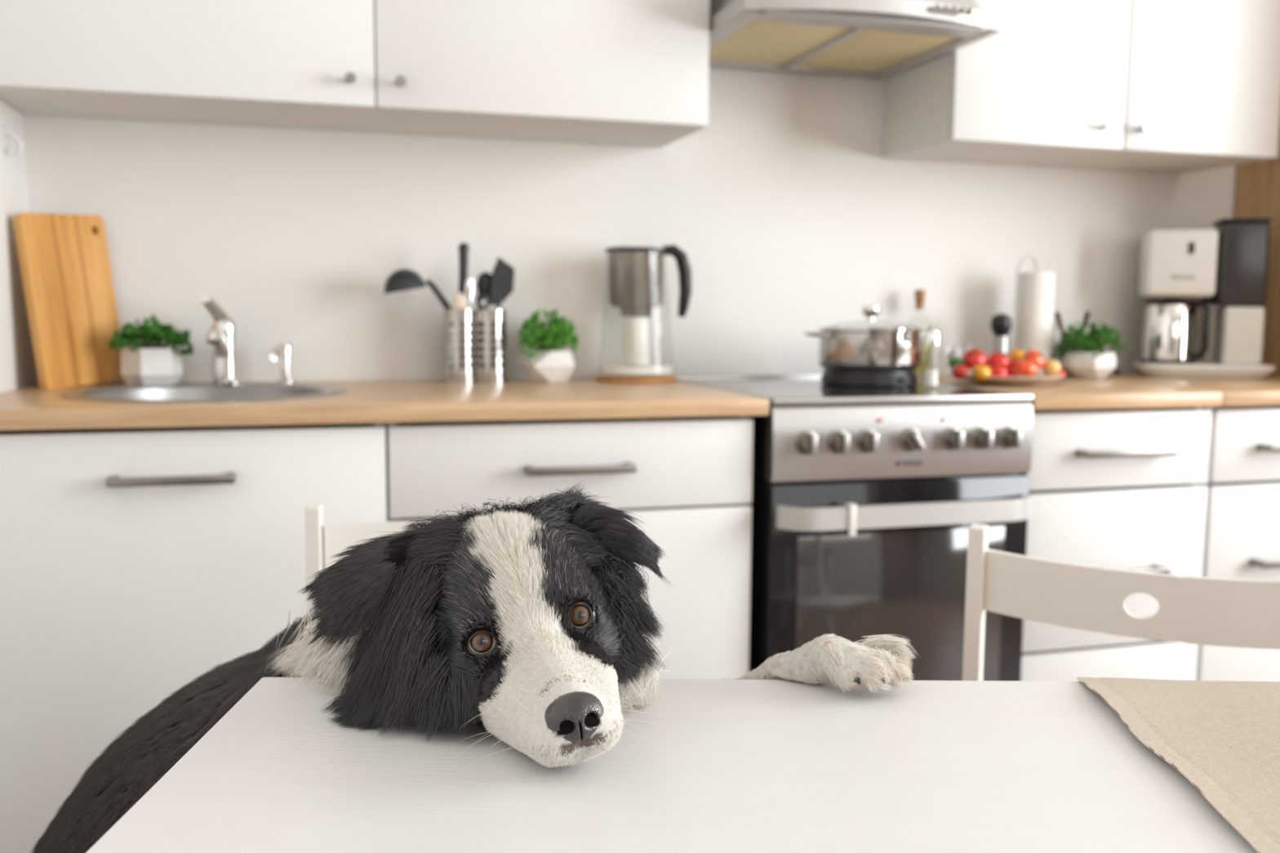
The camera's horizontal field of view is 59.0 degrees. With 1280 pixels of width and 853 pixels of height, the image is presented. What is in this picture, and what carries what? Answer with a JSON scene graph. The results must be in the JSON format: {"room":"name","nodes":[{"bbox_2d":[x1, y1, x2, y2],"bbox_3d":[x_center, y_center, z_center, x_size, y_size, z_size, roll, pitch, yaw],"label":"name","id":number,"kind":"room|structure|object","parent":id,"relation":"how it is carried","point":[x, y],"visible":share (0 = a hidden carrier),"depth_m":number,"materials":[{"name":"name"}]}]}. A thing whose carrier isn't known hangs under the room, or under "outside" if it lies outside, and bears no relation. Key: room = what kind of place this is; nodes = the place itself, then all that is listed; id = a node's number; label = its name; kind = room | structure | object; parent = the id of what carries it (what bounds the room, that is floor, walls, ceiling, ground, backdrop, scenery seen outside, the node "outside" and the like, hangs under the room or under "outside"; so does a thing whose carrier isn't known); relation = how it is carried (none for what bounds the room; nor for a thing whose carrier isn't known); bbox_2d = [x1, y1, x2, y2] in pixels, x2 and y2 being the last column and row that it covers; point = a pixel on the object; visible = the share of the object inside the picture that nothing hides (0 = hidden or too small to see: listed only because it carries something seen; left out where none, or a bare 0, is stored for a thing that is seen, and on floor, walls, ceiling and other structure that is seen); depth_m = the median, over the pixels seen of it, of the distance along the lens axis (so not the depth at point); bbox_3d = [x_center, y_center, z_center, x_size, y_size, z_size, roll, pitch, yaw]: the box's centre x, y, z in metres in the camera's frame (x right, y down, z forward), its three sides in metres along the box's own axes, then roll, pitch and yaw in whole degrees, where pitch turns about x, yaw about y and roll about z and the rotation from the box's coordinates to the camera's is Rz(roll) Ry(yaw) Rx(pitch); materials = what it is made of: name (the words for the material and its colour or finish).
{"room":"kitchen","nodes":[
{"label":"kitchen","id":0,"kind":"room"},
{"bbox_2d":[0,97,35,393],"bbox_3d":[-0.625,-0.302,-0.040,0.240,2.600,4.300,-1,6,-16],"label":"wall","id":1,"kind":"structure","parent":0,"point":[17,360],"depth_m":1.94,"materials":[{"name":"white paint"}]},
{"bbox_2d":[1,124,24,156],"bbox_3d":[-1.056,-0.482,1.910,0.030,0.052,0.024,-1,6,-16],"label":"wall hook","id":2,"kind":"object","parent":1,"relation":"attached to","point":[6,132],"visible":1,"depth_m":1.91,"materials":[{"name":"white plastic"}]},
{"bbox_2d":[120,346,182,386],"bbox_3d":[-0.891,-0.110,2.065,0.106,0.068,0.092,-3,7,-33],"label":"pot","id":3,"kind":"object","parent":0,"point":[140,366],"depth_m":2.03,"materials":[{"name":"white ceramic"}]},
{"bbox_2d":[517,349,575,382],"bbox_3d":[-0.186,-0.121,2.256,0.118,0.062,0.112,3,6,22],"label":"pot","id":4,"kind":"object","parent":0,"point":[550,366],"depth_m":2.22,"materials":[{"name":"white ceramic"}]},
{"bbox_2d":[23,66,1236,383],"bbox_3d":[0.699,-0.565,2.653,4.300,2.600,0.150,-1,6,-16],"label":"wall","id":5,"kind":"structure","parent":0,"point":[788,214],"depth_m":2.38,"materials":[{"name":"white paint"}]},
{"bbox_2d":[0,0,375,132],"bbox_3d":[-0.773,-0.926,1.937,0.602,0.750,0.318,-1,6,-16],"label":"upper cabinet","id":6,"kind":"object","parent":5,"relation":"attached to","point":[279,64],"visible":1,"depth_m":1.86,"materials":[{"name":"white laminate"}]},
{"bbox_2d":[368,0,709,146],"bbox_3d":[-0.195,-0.939,2.105,0.604,0.750,0.318,-1,6,-16],"label":"upper cabinet","id":7,"kind":"object","parent":5,"relation":"attached to","point":[634,73],"visible":1,"depth_m":2.02,"materials":[{"name":"white laminate"}]},
{"bbox_2d":[708,0,1001,79],"bbox_3d":[0.371,-1.233,2.137,0.504,1.001,0.508,-1,6,-16],"label":"extractor hood","id":8,"kind":"object","parent":5,"relation":"attached to","point":[873,39],"visible":0.89,"depth_m":2.10,"materials":[{"name":"metal"}]},
{"bbox_2d":[882,0,1130,166],"bbox_3d":[0.782,-0.960,2.390,0.404,0.750,0.318,-1,6,-16],"label":"upper cabinet","id":9,"kind":"object","parent":5,"relation":"attached to","point":[1048,87],"visible":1,"depth_m":2.31,"materials":[{"name":"white laminate"}]},
{"bbox_2d":[1039,0,1279,173],"bbox_3d":[1.170,-0.968,2.504,0.399,0.750,0.318,-1,6,-16],"label":"upper cabinet","id":10,"kind":"object","parent":5,"relation":"attached to","point":[1202,86],"visible":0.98,"depth_m":2.40,"materials":[{"name":"white laminate"}]},
{"bbox_3d":[1.292,0.971,0.735,4.300,0.060,4.450,-1,6,-16],"label":"floor","id":11,"kind":"structure","parent":0,"visible":0},
{"bbox_2d":[0,422,386,852],"bbox_3d":[-0.746,0.388,1.924,0.590,0.828,0.609,-1,6,-16],"label":"base cabinet","id":12,"kind":"object","parent":11,"relation":"on","point":[135,566],"visible":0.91,"depth_m":1.63,"materials":[{"name":"white laminate"}]},
{"bbox_2d":[0,377,768,430],"bbox_3d":[-0.451,-0.049,1.975,1.209,0.028,0.599,-1,6,-16],"label":"countertop","id":13,"kind":"structure","parent":12,"relation":"on","point":[30,407],"depth_m":1.75,"materials":[{"name":"brown wood"}]},
{"bbox_2d":[13,212,124,389],"bbox_3d":[-1.008,-0.224,2.011,0.043,0.311,0.198,2,6,19],"label":"cutting board","id":14,"kind":"object","parent":13,"relation":"on","point":[65,265],"visible":0.91,"depth_m":1.99,"materials":[{"name":"brown wood"}]},
{"bbox_2d":[107,313,193,386],"bbox_3d":[-0.893,-0.141,2.065,0.144,0.130,0.108,-3,7,-33],"label":"potted herb","id":15,"kind":"object","parent":13,"relation":"on","point":[157,364],"visible":1,"depth_m":2.03,"materials":[{"name":"white ceramic"}]},
{"bbox_2d":[58,382,346,431],"bbox_3d":[-0.728,0.023,1.917,0.452,0.169,0.452,-1,6,-16],"label":"sink","id":16,"kind":"object","parent":13,"relation":"in","point":[203,392],"visible":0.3,"depth_m":2.02,"materials":[{"name":"metal"}]},
{"bbox_2d":[200,293,240,384],"bbox_3d":[-0.765,-0.156,2.042,0.054,0.166,0.181,0,6,-7],"label":"tap","id":17,"kind":"object","parent":13,"relation":"on","point":[222,335],"visible":1,"depth_m":2.09,"materials":[{"name":"silver metal"}]},
{"bbox_2d":[269,342,295,382],"bbox_3d":[-0.678,-0.119,2.124,0.034,0.078,0.075,2,6,18],"label":"soap dispenser","id":18,"kind":"object","parent":13,"relation":"on","point":[283,349],"visible":0.98,"depth_m":2.13,"materials":[{"name":"silver metal"}]},
{"bbox_2d":[442,309,476,382],"bbox_3d":[-0.353,-0.158,2.213,0.067,0.142,0.067,-1,6,-16],"label":"pot","id":19,"kind":"object","parent":13,"relation":"on","point":[453,373],"visible":0.98,"depth_m":2.19,"materials":[{"name":"metal"}]},
{"bbox_2d":[383,268,463,367],"bbox_3d":[-0.414,-0.198,2.197,0.160,0.213,0.082,-1,6,-16],"label":"ladle","id":20,"kind":"object","parent":19,"relation":"in","point":[402,279],"visible":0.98,"depth_m":2.15,"materials":[{"name":"black plastic"}]},
{"bbox_2d":[383,268,426,293],"bbox_3d":[-0.455,-0.283,2.176,0.082,0.042,0.082,-12,9,-15],"label":"bowl","id":21,"kind":"object","parent":20,"relation":"on","point":[402,279],"depth_m":2.15,"materials":[{"name":"plastic"}]},
{"bbox_2d":[451,292,466,367],"bbox_3d":[-0.351,-0.175,2.199,0.029,0.170,0.009,-1,6,-16],"label":"scraper","id":22,"kind":"object","parent":19,"relation":"in","point":[459,302],"visible":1,"depth_m":2.19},
{"bbox_2d":[457,242,469,367],"bbox_3d":[-0.344,-0.224,2.205,0.022,0.267,0.020,3,6,25],"label":"kitchen knife","id":23,"kind":"object","parent":19,"relation":"in","point":[464,248],"visible":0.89,"depth_m":2.19,"materials":[{"name":"metal"}]},
{"bbox_2d":[464,279,474,342],"bbox_3d":[-0.333,-0.188,2.202,0.020,0.197,0.006,0,6,-5],"label":"spoon","id":24,"kind":"object","parent":19,"relation":"in","point":[469,286],"visible":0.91,"depth_m":2.19,"materials":[{"name":"silver metal"}]},
{"bbox_2d":[475,309,507,382],"bbox_3d":[-0.295,-0.159,2.230,0.067,0.142,0.067,-1,6,-16],"label":"pot","id":25,"kind":"object","parent":13,"relation":"on","point":[486,374],"visible":0.93,"depth_m":2.20,"materials":[{"name":"metal"}]},
{"bbox_2d":[475,293,488,366],"bbox_3d":[-0.308,-0.175,2.216,0.025,0.169,0.014,-1,6,-16],"label":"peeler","id":26,"kind":"object","parent":25,"relation":"in","point":[482,300],"visible":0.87,"depth_m":2.21,"materials":[{"name":"black plastic"}]},
{"bbox_2d":[476,271,492,306],"bbox_3d":[-0.304,-0.199,2.236,0.038,0.212,0.009,-1,6,-16],"label":"slotted spoon","id":27,"kind":"object","parent":25,"relation":"in","point":[484,280],"visible":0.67,"depth_m":2.22,"materials":[{"name":"black plastic"}]},
{"bbox_2d":[488,257,514,366],"bbox_3d":[-0.273,-0.212,2.230,0.050,0.241,0.018,-1,6,-16],"label":"spatula","id":28,"kind":"object","parent":25,"relation":"in","point":[503,274],"visible":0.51,"depth_m":2.22,"materials":[{"name":"black plastic"}]},
{"bbox_2d":[517,308,579,382],"bbox_3d":[-0.185,-0.162,2.246,0.126,0.146,0.182,3,6,22],"label":"potted herb","id":29,"kind":"object","parent":13,"relation":"on","point":[540,364],"visible":1,"depth_m":2.22,"materials":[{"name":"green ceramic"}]},
{"bbox_2d":[595,374,677,382],"bbox_3d":[-0.007,-0.098,2.316,0.168,0.008,0.168,-1,6,-16],"label":"trivet","id":30,"kind":"object","parent":13,"relation":"on","point":[606,378],"visible":0.98,"depth_m":2.26,"materials":[{"name":"brown wood"}]},
{"bbox_2d":[600,244,691,374],"bbox_3d":[0.012,-0.237,2.307,0.195,0.269,0.114,-1,6,-16],"label":"jug","id":31,"kind":"object","parent":30,"relation":"on","point":[636,331],"visible":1,"depth_m":2.29,"materials":[{"name":"clear glass"}]},
{"bbox_2d":[304,499,605,613],"bbox_3d":[-0.200,0.490,1.246,0.354,0.770,0.392,0,6,-8],"label":"folding chair","id":32,"kind":"object","parent":11,"relation":"on","point":[322,541],"visible":0.19,"depth_m":1.34,"materials":[{"name":"white paint"}]},
{"bbox_2d":[30,480,917,852],"bbox_3d":[-0.230,0.466,0.953,0.860,0.868,0.322,5,7,36],"label":"dog","id":33,"kind":"object","parent":11,"relation":"on","point":[530,623],"visible":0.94,"depth_m":0.70},
{"bbox_2d":[384,416,753,679],"bbox_3d":[-0.175,0.376,2.091,0.594,0.828,0.609,-1,6,-16],"label":"base cabinet","id":34,"kind":"object","parent":11,"relation":"on","point":[691,478],"visible":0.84,"depth_m":1.84,"materials":[{"name":"white laminate"}]},
{"bbox_2d":[86,677,1257,852],"bbox_3d":[0.366,0.587,0.440,1.250,0.750,0.760,0,6,0],"label":"dining table","id":35,"kind":"object","parent":11,"relation":"on","point":[735,766],"visible":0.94,"depth_m":0.60,"materials":[{"name":"white paint"}]},
{"bbox_2d":[1076,677,1279,852],"bbox_3d":[0.483,0.219,0.322,0.422,0.007,0.900,1,6,3],"label":"table runner","id":36,"kind":"object","parent":35,"relation":"on","point":[1223,737],"visible":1,"depth_m":0.67,"materials":[{"name":"fabric"}]},
{"bbox_2d":[666,373,1033,680],"bbox_3d":[0.378,0.347,2.225,0.497,0.866,0.637,-1,6,-16],"label":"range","id":37,"kind":"object","parent":11,"relation":"on","point":[920,465],"visible":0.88,"depth_m":1.94,"materials":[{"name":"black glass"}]},
{"bbox_2d":[844,502,856,536],"bbox_3d":[0.347,0.154,1.870,0.012,0.053,0.023,-1,6,-16],"label":"clip","id":38,"kind":"object","parent":37,"relation":"hanging from","point":[852,520],"visible":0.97,"depth_m":1.86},
{"bbox_2d":[666,373,1033,405],"bbox_3d":[0.374,-0.077,2.206,0.497,0.018,0.587,-1,6,-16],"label":"cooktop","id":39,"kind":"object","parent":37,"relation":"in","point":[780,389],"depth_m":2.02,"materials":[{"name":"ceramic"}]},
{"bbox_2d":[803,305,924,386],"bbox_3d":[0.457,-0.162,2.246,0.240,0.157,0.208,3,6,21],"label":"cooking pot","id":40,"kind":"object","parent":37,"relation":"on","point":[855,357],"visible":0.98,"depth_m":2.17,"materials":[{"name":"silver metal"}]},
{"bbox_2d":[921,326,940,385],"bbox_3d":[0.551,-0.132,2.146,0.040,0.116,0.040,-1,6,-16],"label":"spice jar","id":41,"kind":"object","parent":37,"relation":"on","point":[931,335],"visible":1,"depth_m":2.13,"materials":[{"name":"clear glass"}]},
{"bbox_2d":[1018,407,1212,681],"bbox_3d":[0.809,0.354,2.378,0.401,0.828,0.609,-1,6,-16],"label":"base cabinet","id":42,"kind":"object","parent":11,"relation":"on","point":[1120,489],"visible":0.34,"depth_m":2.10,"materials":[{"name":"white laminate"}]},
{"bbox_2d":[916,374,1222,410],"bbox_3d":[0.810,-0.076,2.343,0.410,0.028,0.599,-1,6,-16],"label":"countertop","id":43,"kind":"structure","parent":42,"relation":"on","point":[1061,393],"depth_m":2.09,"materials":[{"name":"brown wood"}]},
{"bbox_2d":[914,289,930,374],"bbox_3d":[0.626,-0.210,2.543,0.058,0.193,0.058,-1,6,-16],"label":"oil bottle","id":44,"kind":"object","parent":43,"relation":"on","point":[919,295],"visible":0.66,"depth_m":2.53,"materials":[{"name":"clear glass"}]},
{"bbox_2d":[990,313,1012,355],"bbox_3d":[0.802,-0.180,2.519,0.050,0.143,0.050,-1,6,-16],"label":"pepper mill","id":45,"kind":"object","parent":43,"relation":"on","point":[1001,324],"visible":0.62,"depth_m":2.50,"materials":[{"name":"black plastic"}]},
{"bbox_2d":[950,371,1064,386],"bbox_3d":[0.740,-0.096,2.284,0.220,0.021,0.220,-1,6,-16],"label":"serving plate","id":46,"kind":"object","parent":43,"relation":"on","point":[1039,377],"visible":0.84,"depth_m":2.22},
{"bbox_2d":[947,356,964,368],"bbox_3d":[0.644,-0.128,2.305,0.032,0.027,0.032,-1,6,-16],"label":"cucumber piece","id":47,"kind":"object","parent":46,"relation":"on","point":[954,361],"visible":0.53,"depth_m":2.29,"materials":[{"name":"green food"}]},
{"bbox_2d":[951,364,968,379],"bbox_3d":[0.637,-0.109,2.253,0.034,0.030,0.034,-1,6,-16],"label":"tomato","id":48,"kind":"object","parent":46,"relation":"on","point":[957,371],"visible":0.98,"depth_m":2.24,"materials":[{"name":"red food"}]},
{"bbox_2d":[961,348,986,368],"bbox_3d":[0.667,-0.135,2.259,0.046,0.042,0.045,-1,6,-16],"label":"tomato","id":49,"kind":"object","parent":46,"relation":"on","point":[971,357],"visible":0.85,"depth_m":2.24,"materials":[{"name":"red food"}]},
{"bbox_2d":[971,363,991,380],"bbox_3d":[0.666,-0.107,2.209,0.037,0.033,0.037,-1,6,-16],"label":"tomato","id":50,"kind":"object","parent":46,"relation":"on","point":[980,371],"visible":1,"depth_m":2.20,"materials":[{"name":"yellow food"}]},
{"bbox_2d":[986,351,1009,368],"bbox_3d":[0.721,-0.131,2.275,0.045,0.040,0.043,-1,6,-16],"label":"tomato","id":51,"kind":"object","parent":46,"relation":"on","point":[997,357],"visible":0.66,"depth_m":2.26,"materials":[{"name":"red food"}]},
{"bbox_2d":[990,364,1007,376],"bbox_3d":[0.706,-0.107,2.231,0.036,0.032,0.036,-1,6,-16],"label":"tomato","id":52,"kind":"object","parent":46,"relation":"on","point":[996,371],"visible":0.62,"depth_m":2.22,"materials":[{"name":"red food"}]},
{"bbox_2d":[1006,360,1018,377],"bbox_3d":[0.769,-0.120,2.342,0.044,0.039,0.044,-1,6,-16],"label":"tomato","id":53,"kind":"object","parent":46,"relation":"on","point":[1011,372],"visible":0.4,"depth_m":2.33,"materials":[{"name":"red food"}]},
{"bbox_2d":[1009,348,1025,361],"bbox_3d":[0.775,-0.147,2.321,0.030,0.029,0.030,4,7,29],"label":"pepper","id":54,"kind":"object","parent":53,"relation":"on","point":[1015,354],"visible":0.74,"depth_m":2.31,"materials":[{"name":"orange food"}]},
{"bbox_2d":[1013,357,1037,377],"bbox_3d":[0.770,-0.118,2.259,0.048,0.038,0.048,-1,6,-16],"label":"tomato","id":55,"kind":"object","parent":46,"relation":"on","point":[1024,367],"visible":1,"depth_m":2.24,"materials":[{"name":"red food"}]},
{"bbox_2d":[1023,349,1044,370],"bbox_3d":[0.804,-0.136,2.309,0.044,0.043,0.041,-1,6,-16],"label":"tomato","id":56,"kind":"object","parent":46,"relation":"on","point":[1033,355],"visible":0.59,"depth_m":2.29,"materials":[{"name":"red food"}]},
{"bbox_2d":[1041,359,1061,375],"bbox_3d":[0.841,-0.120,2.311,0.037,0.034,0.037,-1,6,-16],"label":"onion","id":57,"kind":"object","parent":46,"relation":"on","point":[1051,366],"visible":0.96,"depth_m":2.30,"materials":[{"name":"beige food"}]},
{"bbox_2d":[1057,369,1065,376],"bbox_3d":[0.857,-0.107,2.307,0.021,0.018,0.021,-1,6,-16],"label":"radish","id":58,"kind":"object","parent":46,"relation":"on","point":[1061,371],"visible":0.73,"depth_m":2.30,"materials":[{"name":"red food"}]},
{"bbox_2d":[1012,253,1038,350],"bbox_3d":[0.893,-0.252,2.559,0.128,0.278,0.128,-1,6,-16],"label":"stand","id":59,"kind":"object","parent":43,"relation":"on","point":[1028,254],"visible":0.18,"depth_m":2.54,"materials":[{"name":"silver metal"}]},
{"bbox_2d":[1015,271,1054,373],"bbox_3d":[0.893,-0.235,2.561,0.078,0.225,0.078,-1,6,-16],"label":"paper roll","id":60,"kind":"object","parent":59,"relation":"on","point":[1035,299],"visible":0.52,"depth_m":2.53,"materials":[{"name":"white paper"}]},
{"bbox_3d":[0.703,-0.138,2.473,0.096,0.066,0.096,-1,6,-16],"label":"glass bowl","id":61,"kind":"object","parent":43,"relation":"on","visible":0},
{"bbox_2d":[946,342,963,359],"bbox_3d":[0.687,-0.161,2.461,0.036,0.042,0.036,-1,6,-16],"label":"garlic bulb","id":62,"kind":"object","parent":61,"relation":"in","point":[955,352],"visible":0.66,"depth_m":2.45,"materials":[{"name":"white food"}]},
{"bbox_2d":[962,344,970,353],"bbox_3d":[0.714,-0.160,2.455,0.032,0.038,0.032,-1,6,-16],"label":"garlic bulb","id":63,"kind":"object","parent":61,"relation":"in","point":[969,345],"visible":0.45,"depth_m":2.45,"materials":[{"name":"white food"}]},
{"bbox_2d":[962,524,1279,680],"bbox_3d":[0.586,0.487,1.337,0.354,0.770,0.394,3,6,26],"label":"chair","id":64,"kind":"object","parent":11,"relation":"on","point":[1242,613],"visible":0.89,"depth_m":1.14,"materials":[{"name":"white paint"}]},
{"bbox_2d":[1195,405,1279,681],"bbox_3d":[1.274,0.344,2.514,0.550,0.828,0.609,-1,6,-16],"label":"base cabinet","id":65,"kind":"object","parent":11,"relation":"on","point":[1242,540],"visible":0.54,"depth_m":2.18,"materials":[{"name":"white laminate"}]},
{"bbox_2d":[1064,373,1279,406],"bbox_3d":[1.276,-0.086,2.479,0.558,0.028,0.599,-1,6,-16],"label":"countertop","id":66,"kind":"structure","parent":65,"relation":"on","point":[1265,391],"depth_m":2.32,"materials":[{"name":"brown wood"}]},
{"bbox_2d":[1058,337,1086,375],"bbox_3d":[1.014,-0.165,2.651,0.060,0.088,0.060,-1,6,-16],"label":"storage jar","id":67,"kind":"object","parent":66,"relation":"on","point":[1063,351],"visible":0.2,"depth_m":2.64,"materials":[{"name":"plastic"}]},
{"bbox_2d":[1054,311,1065,337],"bbox_3d":[0.993,-0.196,2.637,0.064,0.144,0.015,-1,6,-16],"label":"wooden spoon","id":68,"kind":"object","parent":67,"relation":"in","point":[1058,317],"visible":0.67,"depth_m":2.62,"materials":[{"name":"brown wood"}]},
{"bbox_2d":[1080,311,1089,327],"bbox_3d":[1.029,-0.198,2.647,0.043,0.145,0.015,-1,6,-16],"label":"butter knife","id":69,"kind":"object","parent":67,"relation":"in","point":[1086,314],"visible":0.44,"depth_m":2.64,"materials":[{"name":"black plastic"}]},
{"bbox_2d":[1052,320,1125,378],"bbox_3d":[1.006,-0.171,2.522,0.184,0.128,0.117,-3,7,-28],"label":"potted herb","id":70,"kind":"object","parent":66,"relation":"on","point":[1091,363],"visible":1,"depth_m":2.50,"materials":[{"name":"white ceramic"}]},
{"bbox_2d":[1061,351,1116,378],"bbox_3d":[1.001,-0.137,2.524,0.114,0.058,0.117,-3,7,-28],"label":"pot","id":71,"kind":"object","parent":70,"relation":"on","point":[1081,365],"depth_m":2.48,"materials":[{"name":"white ceramic"}]},
{"bbox_2d":[1111,368,1119,373],"bbox_3d":[1.106,-0.133,2.677,0.094,0.021,0.065,0,6,-8],"label":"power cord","id":72,"kind":"object","parent":66,"relation":"on","point":[1116,371],"visible":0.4,"depth_m":2.66,"materials":[{"name":"black plastic"}]},
{"bbox_2d":[1133,217,1275,378],"bbox_3d":[1.308,-0.296,2.616,0.286,0.358,0.168,2,6,17],"label":"coffee machine","id":73,"kind":"object","parent":66,"relation":"on","point":[1225,264],"visible":0.96,"depth_m":2.56,"materials":[{"name":"white paint"}]},
{"bbox_2d":[1141,298,1210,361],"bbox_3d":[1.245,-0.226,2.637,0.134,0.143,0.114,2,6,17],"label":"coffee carafe","id":74,"kind":"object","parent":73,"relation":"on","point":[1169,325],"visible":1,"depth_m":2.59,"materials":[{"name":"silver metal"}]},
{"bbox_2d":[1188,241,1195,253],"bbox_3d":[1.245,-0.403,2.553,0.012,0.026,0.004,2,6,17],"label":"switch","id":75,"kind":"object","parent":73,"relation":"attached to","point":[1191,244],"depth_m":2.55,"materials":[{"name":"black plastic"}]},
{"bbox_2d":[1133,360,1275,378],"bbox_3d":[1.306,-0.132,2.632,0.286,0.030,0.168,2,6,17],"label":"tray","id":76,"kind":"object","parent":66,"relation":"on","point":[1218,369],"depth_m":2.56,"materials":[{"name":"white ceramic"}]},
{"bbox_2d":[1234,121,1279,376],"bbox_3d":[1.848,-0.398,2.583,0.600,2.300,0.651,-1,6,-16],"label":"tall cabinet","id":77,"kind":"object","parent":11,"relation":"on","point":[1257,193],"visible":0.02,"depth_m":2.70,"materials":[{"name":"brown wood"}]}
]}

